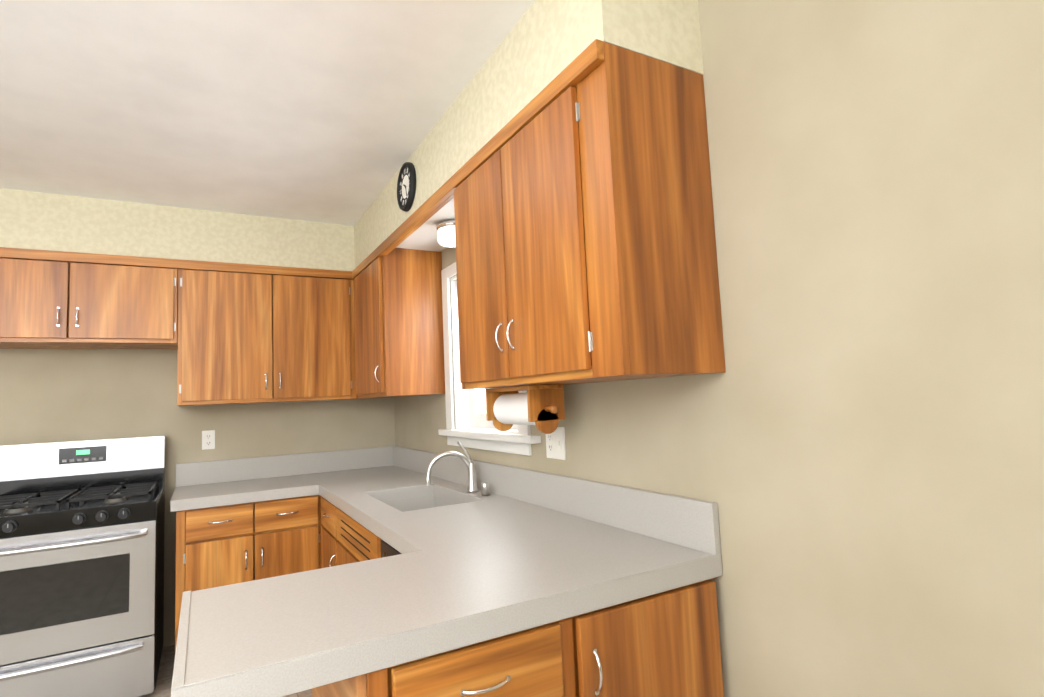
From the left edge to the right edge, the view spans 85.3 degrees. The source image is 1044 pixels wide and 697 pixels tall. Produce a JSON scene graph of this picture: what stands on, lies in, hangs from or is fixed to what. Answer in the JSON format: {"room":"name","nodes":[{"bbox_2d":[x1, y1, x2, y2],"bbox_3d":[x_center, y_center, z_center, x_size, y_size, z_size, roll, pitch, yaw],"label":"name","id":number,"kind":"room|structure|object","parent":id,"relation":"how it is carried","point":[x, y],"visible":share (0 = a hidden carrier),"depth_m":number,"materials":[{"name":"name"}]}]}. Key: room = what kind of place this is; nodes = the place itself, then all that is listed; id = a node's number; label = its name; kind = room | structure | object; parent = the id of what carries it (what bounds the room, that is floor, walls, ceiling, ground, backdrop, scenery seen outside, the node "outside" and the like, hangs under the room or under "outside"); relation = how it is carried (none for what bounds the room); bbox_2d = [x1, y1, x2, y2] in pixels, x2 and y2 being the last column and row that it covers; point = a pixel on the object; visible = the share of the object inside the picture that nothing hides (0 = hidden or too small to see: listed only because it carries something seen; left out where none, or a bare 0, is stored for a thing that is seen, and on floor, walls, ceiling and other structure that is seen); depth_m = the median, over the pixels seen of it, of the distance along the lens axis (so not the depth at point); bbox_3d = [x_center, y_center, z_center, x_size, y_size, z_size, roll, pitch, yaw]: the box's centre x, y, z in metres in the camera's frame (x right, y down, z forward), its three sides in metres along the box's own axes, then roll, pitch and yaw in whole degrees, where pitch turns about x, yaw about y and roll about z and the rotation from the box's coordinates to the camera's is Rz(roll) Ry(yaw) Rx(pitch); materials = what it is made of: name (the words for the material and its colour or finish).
{"room":"kitchen","nodes":[
{"label":"kitchen","id":0,"kind":"room"},
{"bbox_2d":[0,188,354,270],"bbox_3d":[-1.935,-0.640,3.456,2.405,0.310,0.345,0,-6,-29],"label":"soffit","id":1,"kind":"structure","parent":0,"point":[45,221],"depth_m":3.21,"materials":[{"name":"paint"}]},
{"bbox_2d":[0,349,395,646],"bbox_3d":[-2.810,0.486,3.123,4.650,2.531,0.150,0,-6,-29],"label":"wall","id":2,"kind":"structure","parent":0,"point":[54,395],"depth_m":3.38,"materials":[{"name":"paint"}]},
{"bbox_2d":[0,258,177,348],"bbox_3d":[-2.472,-0.253,3.084,1.026,0.474,0.387,0,-6,-29],"label":"upper cabinet","id":3,"kind":"object","parent":2,"relation":"attached to","point":[56,305],"visible":0.94,"depth_m":3.00,"materials":[{"name":"brown wood"}]},
{"bbox_2d":[202,430,214,449],"bbox_3d":[-1.942,0.566,3.508,0.070,0.115,0.007,0,-6,-29],"label":"electrical outlet","id":4,"kind":"object","parent":2,"relation":"attached to","point":[208,439],"visible":1,"depth_m":3.51,"materials":[{"name":"white plastic"}]},
{"bbox_2d":[177,269,356,405],"bbox_3d":[-1.589,-0.074,3.574,0.988,0.824,0.362,0,-6,-29],"label":"upper cabinet","id":5,"kind":"object","parent":2,"relation":"attached to","point":[245,338],"depth_m":3.39,"materials":[{"name":"brown wood"}]},
{"bbox_2d":[138,645,311,696],"bbox_3d":[-1.292,1.504,0.662,4.600,0.060,5.800,0,-6,-29],"label":"floor","id":6,"kind":"structure","parent":0,"point":[164,678],"depth_m":2.91,"materials":[{"name":"tile"}]},
{"bbox_2d":[0,435,164,696],"bbox_3d":[-2.251,1.090,2.817,0.760,1.224,0.747,0,-6,-29],"label":"range","id":7,"kind":"object","parent":6,"relation":"on","point":[81,583],"visible":1,"depth_m":2.64,"materials":[{"name":"silver metal"}]},
{"bbox_2d":[175,502,258,652],"bbox_3d":[-1.729,1.283,3.189,0.358,0.856,0.628,0,-6,-29],"label":"base cabinet","id":8,"kind":"object","parent":6,"relation":"on","point":[218,546],"depth_m":2.94,"materials":[{"name":"brown wood"}]},
{"bbox_2d":[170,446,722,696],"bbox_3d":[-0.775,0.705,2.453,1.348,0.303,2.948,0,-6,-29],"label":"countertop","id":9,"kind":"structure","parent":8,"relation":"on","point":[517,549],"depth_m":1.48,"materials":[{"name":"grey laminate"}]},
{"bbox_2d":[425,441,478,492],"bbox_3d":[-0.334,0.566,2.704,0.242,0.245,0.106,0,-6,-29],"label":"faucet","id":10,"kind":"object","parent":9,"relation":"on","point":[472,486],"visible":1,"depth_m":2.71,"materials":[{"name":"silver metal"}]},
{"bbox_2d":[481,482,489,495],"bbox_3d":[-0.168,0.642,2.595,0.038,0.060,0.038,0,-6,-29],"label":"soap dispenser","id":11,"kind":"object","parent":9,"relation":"on","point":[485,490],"visible":1,"depth_m":2.58,"materials":[{"name":"silver metal"}]},
{"bbox_2d":[259,495,322,578],"bbox_3d":[-1.418,1.285,3.364,0.355,0.856,0.628,0,-6,-29],"label":"base cabinet","id":12,"kind":"object","parent":6,"relation":"on","point":[289,528],"depth_m":3.11,"materials":[{"name":"brown wood"}]},
{"bbox_2d":[321,497,338,567],"bbox_3d":[-0.760,1.235,3.134,0.653,0.857,0.455,0,-6,-29],"label":"base cabinet","id":13,"kind":"object","parent":6,"relation":"on","point":[329,540],"visible":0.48,"depth_m":2.98,"materials":[{"name":"brown wood"}]},
{"bbox_2d":[336,508,381,565],"bbox_3d":[-0.446,1.172,2.574,0.653,0.857,0.829,0,-6,-29],"label":"base cabinet","id":14,"kind":"object","parent":6,"relation":"on","point":[358,542],"visible":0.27,"depth_m":2.48,"materials":[{"name":"brown wood"}]},
{"bbox_2d":[380,540,401,557],"bbox_3d":[-0.123,1.107,1.989,0.606,0.855,0.506,0,-6,-29],"label":"dishwasher","id":15,"kind":"object","parent":6,"relation":"on","point":[387,549],"visible":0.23,"depth_m":2.02,"materials":[{"name":"black plastic"}]},
{"bbox_2d":[312,577,723,696],"bbox_3d":[0.012,1.053,1.451,0.953,0.857,0.561,0,-6,-29],"label":"base cabinet","id":16,"kind":"object","parent":6,"relation":"on","point":[665,644],"visible":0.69,"depth_m":1.29,"materials":[{"name":"brown wood"}]},
{"bbox_2d":[0,0,534,225],"bbox_3d":[-1.469,-1.105,0.742,4.650,0.100,5.900,0,-6,-29],"label":"ceiling","id":17,"kind":"structure","parent":0,"point":[328,111],"depth_m":2.12,"materials":[{"name":"paint"}]},
{"bbox_2d":[354,0,703,267],"bbox_3d":[-0.303,-0.784,2.653,0.345,0.310,2.665,0,-6,-29],"label":"soffit","id":18,"kind":"structure","parent":0,"point":[541,46],"depth_m":1.74,"materials":[{"name":"paint"}]},
{"bbox_2d":[0,39,603,279],"bbox_3d":[-1.284,-0.591,2.279,2.383,0.051,3.008,0,-6,-29],"label":"trim band","id":19,"kind":"object","parent":18,"relation":"attached to","point":[416,230],"visible":0.69,"depth_m":2.81,"materials":[{"name":"brown wood"}]},
{"bbox_2d":[397,162,415,211],"bbox_3d":[-0.559,-0.779,2.727,0.027,0.230,0.230,0,-6,-29],"label":"wall clock","id":20,"kind":"object","parent":18,"relation":"attached to","point":[406,187],"visible":1,"depth_m":2.71,"materials":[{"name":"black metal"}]},
{"bbox_2d":[436,220,455,247],"bbox_3d":[-0.337,-0.551,2.778,0.164,0.118,0.164,0,-6,-29],"label":"ceiling light","id":21,"kind":"object","parent":18,"relation":"attached to","point":[445,229],"visible":0.67,"depth_m":2.71,"materials":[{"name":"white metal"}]},
{"bbox_2d":[394,0,1043,696],"bbox_3d":[0.567,0.206,1.651,0.200,2.531,5.750,0,-6,-29],"label":"wall","id":22,"kind":"structure","parent":0,"point":[850,440],"depth_m":1.18,"materials":[{"name":"paint"}]},
{"bbox_2d":[354,248,444,398],"bbox_3d":[-0.782,-0.120,3.454,0.387,0.824,0.671,0,-6,-29],"label":"upper cabinet","id":23,"kind":"object","parent":22,"relation":"attached to","point":[398,324],"visible":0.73,"depth_m":3.19,"materials":[{"name":"brown wood"}]},
{"bbox_2d":[438,262,540,455],"bbox_3d":[-0.128,-0.001,2.841,0.250,0.992,1.042,0,-6,-29],"label":"window","id":24,"kind":"structure","parent":22,"relation":"in","point":[471,426],"depth_m":3.12,"materials":[{"name":"white paint"}]},
{"bbox_2d":[546,427,565,459],"bbox_3d":[0.128,0.369,2.212,0.011,0.123,0.135,0,-6,-29],"label":"electrical outlet","id":25,"kind":"object","parent":22,"relation":"attached to","point":[555,445],"visible":1,"depth_m":2.20,"materials":[{"name":"white plastic"}]},
{"bbox_2d":[454,42,725,388],"bbox_3d":[0.117,-0.301,1.853,0.387,0.824,0.960,0,-6,-29],"label":"upper cabinet","id":26,"kind":"object","parent":22,"relation":"attached to","point":[585,240],"visible":0.88,"depth_m":1.49,"materials":[{"name":"brown wood"}]},
{"bbox_2d":[485,384,564,433],"bbox_3d":[0.016,0.221,2.061,0.140,0.166,0.407,0,-6,-29],"label":"paper towel holder","id":27,"kind":"object","parent":26,"relation":"attached to","point":[541,407],"visible":1,"depth_m":1.97,"materials":[{"name":"brown wood"}]}
]}

